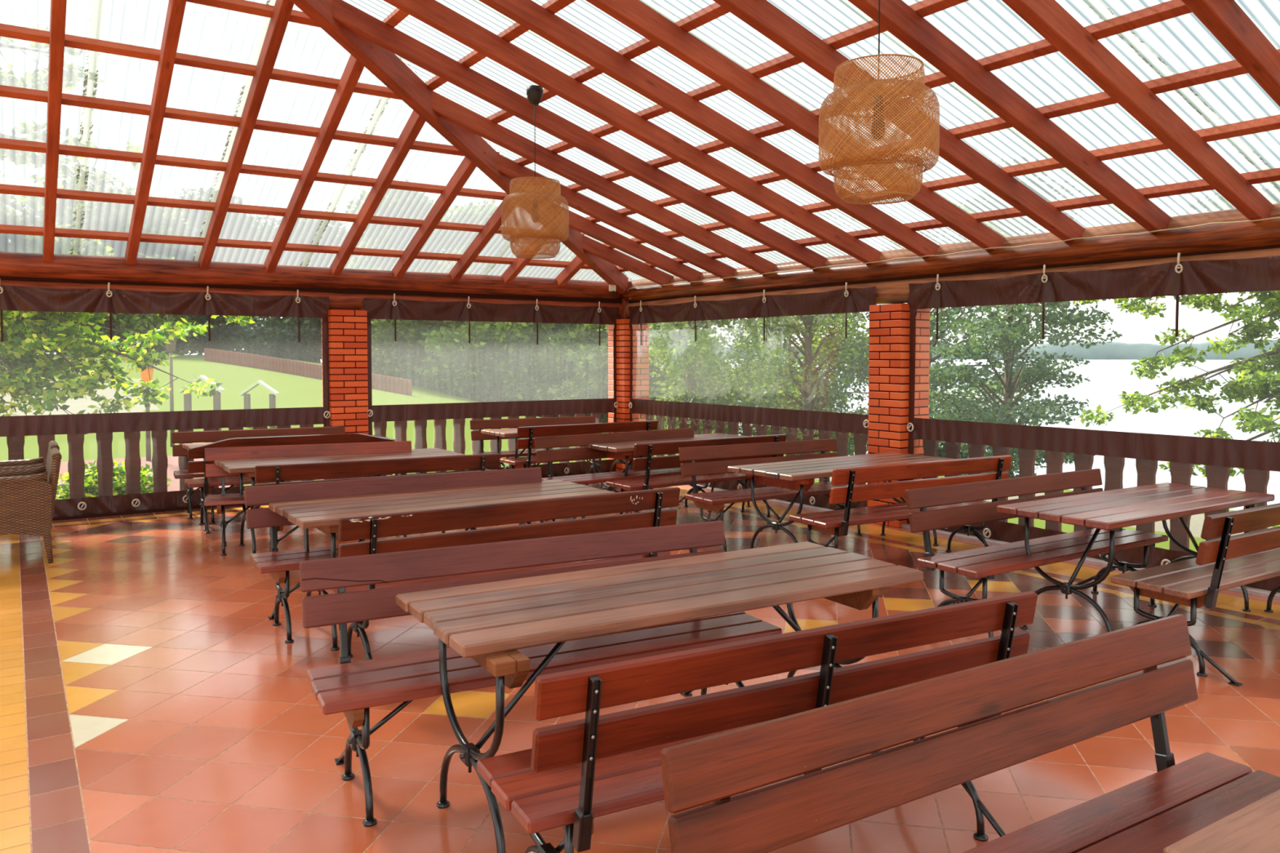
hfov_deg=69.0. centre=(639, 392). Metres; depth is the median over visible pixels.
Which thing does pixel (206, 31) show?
roof panel
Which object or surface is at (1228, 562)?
garden bench
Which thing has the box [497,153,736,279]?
rafter
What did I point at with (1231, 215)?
log beam
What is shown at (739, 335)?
tree
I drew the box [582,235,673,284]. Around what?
rafter
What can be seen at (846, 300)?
curtain
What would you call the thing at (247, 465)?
garden table
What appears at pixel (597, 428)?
garden bench
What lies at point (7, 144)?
batten
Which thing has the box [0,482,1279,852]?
floor
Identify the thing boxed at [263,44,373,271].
rafter
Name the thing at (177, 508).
baseboard
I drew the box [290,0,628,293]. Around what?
beam
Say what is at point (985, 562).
garden bench
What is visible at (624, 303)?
trim
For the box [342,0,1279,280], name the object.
roof panel
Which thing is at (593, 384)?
tree
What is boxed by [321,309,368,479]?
brick pillar
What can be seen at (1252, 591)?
baseboard
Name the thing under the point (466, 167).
rafter
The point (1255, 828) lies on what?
garden table
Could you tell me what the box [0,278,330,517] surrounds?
curtain
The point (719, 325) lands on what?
tree
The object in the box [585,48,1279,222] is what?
batten
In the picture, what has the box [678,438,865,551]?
garden bench
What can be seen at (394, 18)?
batten
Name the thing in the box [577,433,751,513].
garden table
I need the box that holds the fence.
[204,348,412,395]
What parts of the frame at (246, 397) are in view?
post, post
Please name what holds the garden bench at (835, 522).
on the floor
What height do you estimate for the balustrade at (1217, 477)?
1.010 m
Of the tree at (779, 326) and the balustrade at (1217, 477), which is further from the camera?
the tree at (779, 326)
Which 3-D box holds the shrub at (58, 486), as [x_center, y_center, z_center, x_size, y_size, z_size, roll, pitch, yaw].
[-8.261,1.323,11.656,1.357,0.878,1.969,1,3,30]
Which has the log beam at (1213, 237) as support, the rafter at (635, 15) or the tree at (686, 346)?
the rafter at (635, 15)
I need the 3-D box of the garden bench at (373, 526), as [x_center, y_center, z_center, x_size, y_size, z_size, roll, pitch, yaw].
[-0.726,1.011,5.282,2.023,0.851,0.608,-1,3,-32]
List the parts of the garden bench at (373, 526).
seat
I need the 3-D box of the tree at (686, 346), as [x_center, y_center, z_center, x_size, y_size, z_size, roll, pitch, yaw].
[1.384,-2.242,30.665,7.280,8.349,7.170,-1,3,-34]
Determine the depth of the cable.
7.99 m
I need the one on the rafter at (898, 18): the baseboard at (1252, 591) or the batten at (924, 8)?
the batten at (924, 8)
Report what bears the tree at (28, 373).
on the lawn
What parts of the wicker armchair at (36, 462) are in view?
armrest, armrest, backrest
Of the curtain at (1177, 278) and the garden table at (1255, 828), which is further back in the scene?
the curtain at (1177, 278)
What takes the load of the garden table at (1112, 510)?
on the floor
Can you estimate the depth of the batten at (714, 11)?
6.62 m
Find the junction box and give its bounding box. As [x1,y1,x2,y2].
[608,284,616,293]
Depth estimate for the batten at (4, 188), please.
9.29 m
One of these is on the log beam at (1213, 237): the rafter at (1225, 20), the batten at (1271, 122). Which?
the rafter at (1225, 20)
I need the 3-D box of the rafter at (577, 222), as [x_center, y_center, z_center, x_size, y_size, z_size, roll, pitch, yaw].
[-0.084,-1.740,11.235,2.605,0.968,0.085,-1,3,-34]
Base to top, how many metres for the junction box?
0.130 m
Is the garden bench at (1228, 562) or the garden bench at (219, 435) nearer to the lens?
the garden bench at (1228, 562)
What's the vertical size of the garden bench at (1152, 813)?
0.851 m
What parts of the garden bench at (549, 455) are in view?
seat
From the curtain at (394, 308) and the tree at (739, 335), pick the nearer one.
the curtain at (394, 308)
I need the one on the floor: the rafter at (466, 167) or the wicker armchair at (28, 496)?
the wicker armchair at (28, 496)
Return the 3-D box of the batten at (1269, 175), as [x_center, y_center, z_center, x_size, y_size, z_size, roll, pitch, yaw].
[3.426,-1.481,7.278,0.088,0.077,13.321,-1,3,-34]
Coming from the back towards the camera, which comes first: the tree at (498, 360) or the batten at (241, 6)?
the tree at (498, 360)
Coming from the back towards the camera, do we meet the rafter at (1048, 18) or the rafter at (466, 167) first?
the rafter at (466, 167)
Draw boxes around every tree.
[0,310,257,439]
[29,312,124,355]
[70,312,206,355]
[127,314,275,355]
[231,315,322,363]
[370,319,460,384]
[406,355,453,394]
[414,320,574,402]
[497,323,608,417]
[537,265,700,422]
[595,317,792,434]
[653,319,755,435]
[706,312,869,455]
[713,311,869,455]
[797,302,1062,458]
[928,301,1122,478]
[1072,290,1279,478]
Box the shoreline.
[716,339,1279,359]
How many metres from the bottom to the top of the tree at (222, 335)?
11.512 m
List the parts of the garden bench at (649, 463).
seat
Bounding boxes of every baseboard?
[52,471,607,520]
[683,484,1279,599]
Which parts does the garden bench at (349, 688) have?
seat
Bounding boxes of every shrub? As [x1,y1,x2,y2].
[55,460,172,499]
[56,480,66,499]
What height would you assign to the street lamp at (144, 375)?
2.200 m
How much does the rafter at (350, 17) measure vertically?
1.918 m
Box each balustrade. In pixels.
[6,424,313,498]
[373,413,601,475]
[645,414,866,484]
[922,440,1269,552]
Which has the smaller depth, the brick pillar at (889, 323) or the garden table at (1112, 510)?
the garden table at (1112, 510)
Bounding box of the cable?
[626,217,1279,298]
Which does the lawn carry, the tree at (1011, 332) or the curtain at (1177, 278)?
the tree at (1011, 332)
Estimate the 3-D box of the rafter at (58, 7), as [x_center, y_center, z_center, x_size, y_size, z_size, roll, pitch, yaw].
[-4.612,-2.297,7.336,0.085,2.540,5.536,-1,3,-34]
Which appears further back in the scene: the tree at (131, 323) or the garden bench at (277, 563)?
the tree at (131, 323)
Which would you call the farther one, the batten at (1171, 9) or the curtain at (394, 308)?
the curtain at (394, 308)
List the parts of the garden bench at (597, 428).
seat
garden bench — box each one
[171,426,345,519]
[184,433,393,533]
[204,440,411,555]
[244,466,542,643]
[254,453,500,551]
[299,520,782,826]
[323,487,679,660]
[470,415,601,484]
[476,591,1037,852]
[499,420,657,489]
[533,427,711,521]
[605,434,786,519]
[660,614,1279,852]
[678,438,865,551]
[788,454,1012,551]
[905,468,1168,637]
[1110,502,1279,686]
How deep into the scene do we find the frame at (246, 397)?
26.43 m
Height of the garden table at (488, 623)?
0.750 m
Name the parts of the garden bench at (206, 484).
seat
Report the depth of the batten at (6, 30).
7.36 m
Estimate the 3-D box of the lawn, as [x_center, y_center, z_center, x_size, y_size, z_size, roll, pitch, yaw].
[-3.089,0.603,58.294,180.000,8.300,220.000,-1,3,-34]
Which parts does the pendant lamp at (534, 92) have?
cord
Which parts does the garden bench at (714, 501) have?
seat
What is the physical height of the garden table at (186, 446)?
0.750 m
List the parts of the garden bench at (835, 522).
seat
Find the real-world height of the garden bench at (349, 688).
0.851 m
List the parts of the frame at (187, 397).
post, post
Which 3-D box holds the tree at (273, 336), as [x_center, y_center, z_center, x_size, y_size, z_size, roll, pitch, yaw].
[-20.446,-6.083,58.043,11.053,10.473,10.930,2,3,41]
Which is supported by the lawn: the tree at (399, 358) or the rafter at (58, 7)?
the tree at (399, 358)
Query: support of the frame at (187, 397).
on the lawn
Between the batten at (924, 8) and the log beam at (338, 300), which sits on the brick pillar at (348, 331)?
the log beam at (338, 300)
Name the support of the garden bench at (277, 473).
on the floor
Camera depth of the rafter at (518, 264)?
11.77 m
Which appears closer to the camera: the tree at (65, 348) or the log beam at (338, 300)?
the log beam at (338, 300)
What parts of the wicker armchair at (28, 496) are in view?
panel, armrest, armrest, panel, leg, backrest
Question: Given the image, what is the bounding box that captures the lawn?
[0,355,1274,551]
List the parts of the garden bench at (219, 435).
seat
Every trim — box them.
[0,275,622,303]
[617,281,631,319]
[629,244,1279,303]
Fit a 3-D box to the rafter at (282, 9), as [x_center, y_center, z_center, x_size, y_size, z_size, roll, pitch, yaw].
[-3.724,-2.117,8.566,0.085,2.086,4.504,-1,3,-34]
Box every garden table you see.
[182,435,395,524]
[214,448,464,553]
[268,479,613,650]
[395,541,922,852]
[481,428,632,471]
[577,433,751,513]
[728,452,956,548]
[997,482,1275,632]
[1163,789,1279,852]
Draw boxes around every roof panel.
[0,0,631,281]
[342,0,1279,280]
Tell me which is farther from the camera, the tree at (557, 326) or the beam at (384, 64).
the tree at (557, 326)
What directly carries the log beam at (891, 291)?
on the brick pillar at (889, 323)
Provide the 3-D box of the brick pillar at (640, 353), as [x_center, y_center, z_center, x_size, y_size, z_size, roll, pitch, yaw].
[-0.163,0.050,13.182,0.420,2.168,0.420,-1,3,-34]
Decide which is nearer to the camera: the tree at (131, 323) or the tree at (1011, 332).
the tree at (1011, 332)
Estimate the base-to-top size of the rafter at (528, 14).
2.556 m
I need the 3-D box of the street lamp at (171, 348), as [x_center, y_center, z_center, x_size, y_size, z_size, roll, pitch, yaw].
[-10.878,-0.065,21.625,0.314,2.850,0.314,0,2,-11]
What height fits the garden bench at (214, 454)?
0.851 m
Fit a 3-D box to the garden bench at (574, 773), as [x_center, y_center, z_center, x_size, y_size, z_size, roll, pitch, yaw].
[0.441,1.102,2.906,1.791,0.851,0.608,-1,2,-28]
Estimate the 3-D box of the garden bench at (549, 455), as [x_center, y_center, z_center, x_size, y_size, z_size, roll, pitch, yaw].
[-0.104,0.845,9.590,2.004,0.851,0.608,-2,3,-36]
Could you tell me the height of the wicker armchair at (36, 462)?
0.873 m
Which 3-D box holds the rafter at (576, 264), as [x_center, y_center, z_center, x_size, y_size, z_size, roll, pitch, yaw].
[-0.980,-1.561,12.364,0.085,0.683,1.314,-1,3,-34]
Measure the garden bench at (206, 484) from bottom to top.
0.872 m
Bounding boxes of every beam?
[0,251,622,299]
[0,280,622,318]
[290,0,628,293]
[622,216,1279,302]
[622,247,1279,317]
[628,203,1279,286]
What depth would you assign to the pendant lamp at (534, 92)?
7.24 m
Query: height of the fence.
2.062 m
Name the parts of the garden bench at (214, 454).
seat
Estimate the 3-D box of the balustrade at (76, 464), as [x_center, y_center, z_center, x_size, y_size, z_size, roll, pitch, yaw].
[-7.827,0.800,8.207,9.960,1.010,0.090,-1,3,-34]
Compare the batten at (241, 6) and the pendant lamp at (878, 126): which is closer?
the pendant lamp at (878, 126)
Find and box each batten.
[0,23,400,99]
[0,84,499,156]
[0,137,506,199]
[0,183,584,236]
[0,224,616,269]
[186,0,320,27]
[382,8,408,27]
[425,0,575,90]
[486,2,729,123]
[513,0,968,165]
[544,0,1191,198]
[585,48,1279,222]
[603,114,1279,248]
[617,167,1279,271]
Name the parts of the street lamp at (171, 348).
glass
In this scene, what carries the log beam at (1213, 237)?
on the log beam at (891, 291)
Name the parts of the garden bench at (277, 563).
seat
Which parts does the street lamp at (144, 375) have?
glass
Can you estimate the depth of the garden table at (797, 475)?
7.52 m
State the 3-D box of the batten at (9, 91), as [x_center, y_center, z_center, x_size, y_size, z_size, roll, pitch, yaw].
[-5.243,-2.342,7.062,9.126,0.081,0.090,-1,3,-34]
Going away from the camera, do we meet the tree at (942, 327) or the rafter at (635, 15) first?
the rafter at (635, 15)
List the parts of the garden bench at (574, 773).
seat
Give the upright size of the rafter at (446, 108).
1.566 m
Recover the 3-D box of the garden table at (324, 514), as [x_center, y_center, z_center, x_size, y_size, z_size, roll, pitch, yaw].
[-1.206,1.036,5.901,2.004,0.750,0.790,-1,3,-33]
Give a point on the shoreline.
(1111, 350)
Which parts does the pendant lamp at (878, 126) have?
cord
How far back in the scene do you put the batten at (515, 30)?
6.96 m
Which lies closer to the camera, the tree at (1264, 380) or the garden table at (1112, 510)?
the garden table at (1112, 510)
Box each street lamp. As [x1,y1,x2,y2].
[139,364,155,461]
[164,331,176,446]
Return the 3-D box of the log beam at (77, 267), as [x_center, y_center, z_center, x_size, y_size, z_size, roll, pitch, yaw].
[-6.108,-1.271,9.228,14.042,0.284,0.287,-1,3,-34]
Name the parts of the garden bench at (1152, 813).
seat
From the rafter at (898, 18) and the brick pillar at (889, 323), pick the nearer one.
the rafter at (898, 18)
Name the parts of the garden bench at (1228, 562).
seat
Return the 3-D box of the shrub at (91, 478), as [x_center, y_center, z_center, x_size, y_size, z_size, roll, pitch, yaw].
[-7.573,1.339,13.328,1.092,0.836,1.696,1,2,23]
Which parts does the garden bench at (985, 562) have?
seat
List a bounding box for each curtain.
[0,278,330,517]
[364,293,619,477]
[628,282,876,509]
[906,253,1279,592]
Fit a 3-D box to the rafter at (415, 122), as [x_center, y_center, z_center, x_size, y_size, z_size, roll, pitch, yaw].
[-2.844,-1.939,9.783,0.085,1.636,3.482,-1,3,-34]
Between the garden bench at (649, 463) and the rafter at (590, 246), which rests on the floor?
the garden bench at (649, 463)
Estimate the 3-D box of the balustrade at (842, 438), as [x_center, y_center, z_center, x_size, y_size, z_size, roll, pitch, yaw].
[1.232,0.685,11.209,0.090,1.010,4.450,-1,3,-34]
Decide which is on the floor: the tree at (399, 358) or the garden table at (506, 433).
the garden table at (506, 433)
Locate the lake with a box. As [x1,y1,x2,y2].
[320,359,1279,510]
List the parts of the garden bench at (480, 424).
seat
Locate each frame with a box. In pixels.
[179,375,224,430]
[240,380,279,427]
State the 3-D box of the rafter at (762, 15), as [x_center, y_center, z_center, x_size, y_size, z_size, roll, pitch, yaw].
[0.526,-2.376,5.527,7.945,2.677,0.085,-1,3,-34]
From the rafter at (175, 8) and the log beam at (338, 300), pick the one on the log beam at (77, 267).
the rafter at (175, 8)
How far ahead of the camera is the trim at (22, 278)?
11.01 m
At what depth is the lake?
111.37 m
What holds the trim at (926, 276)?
attached to the log beam at (891, 291)
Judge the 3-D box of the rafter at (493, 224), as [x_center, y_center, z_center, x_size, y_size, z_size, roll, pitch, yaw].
[-1.925,-1.752,11.056,0.085,1.166,2.413,-1,3,-34]
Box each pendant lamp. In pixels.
[501,84,568,258]
[818,0,939,204]
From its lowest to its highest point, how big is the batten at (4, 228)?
0.081 m
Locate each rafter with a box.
[42,0,66,261]
[124,0,186,265]
[198,0,293,268]
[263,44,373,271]
[329,110,426,275]
[331,0,827,269]
[382,0,882,263]
[391,151,485,278]
[431,90,777,274]
[448,190,527,281]
[479,0,939,257]
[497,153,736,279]
[501,226,546,284]
[546,203,702,281]
[555,255,585,286]
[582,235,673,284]
[585,0,1005,250]
[712,0,1085,242]
[848,0,1171,231]
[1001,0,1273,220]
[1181,0,1279,106]
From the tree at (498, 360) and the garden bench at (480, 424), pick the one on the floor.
the garden bench at (480, 424)
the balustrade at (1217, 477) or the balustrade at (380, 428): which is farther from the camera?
the balustrade at (380, 428)
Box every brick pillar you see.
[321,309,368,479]
[608,318,648,471]
[867,302,929,528]
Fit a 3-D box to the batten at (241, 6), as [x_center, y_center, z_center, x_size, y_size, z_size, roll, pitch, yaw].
[-4.521,-2.868,5.972,5.579,0.081,0.090,-1,3,-34]
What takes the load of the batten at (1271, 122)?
on the rafter at (577, 222)
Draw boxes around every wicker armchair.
[0,440,59,544]
[0,447,62,563]

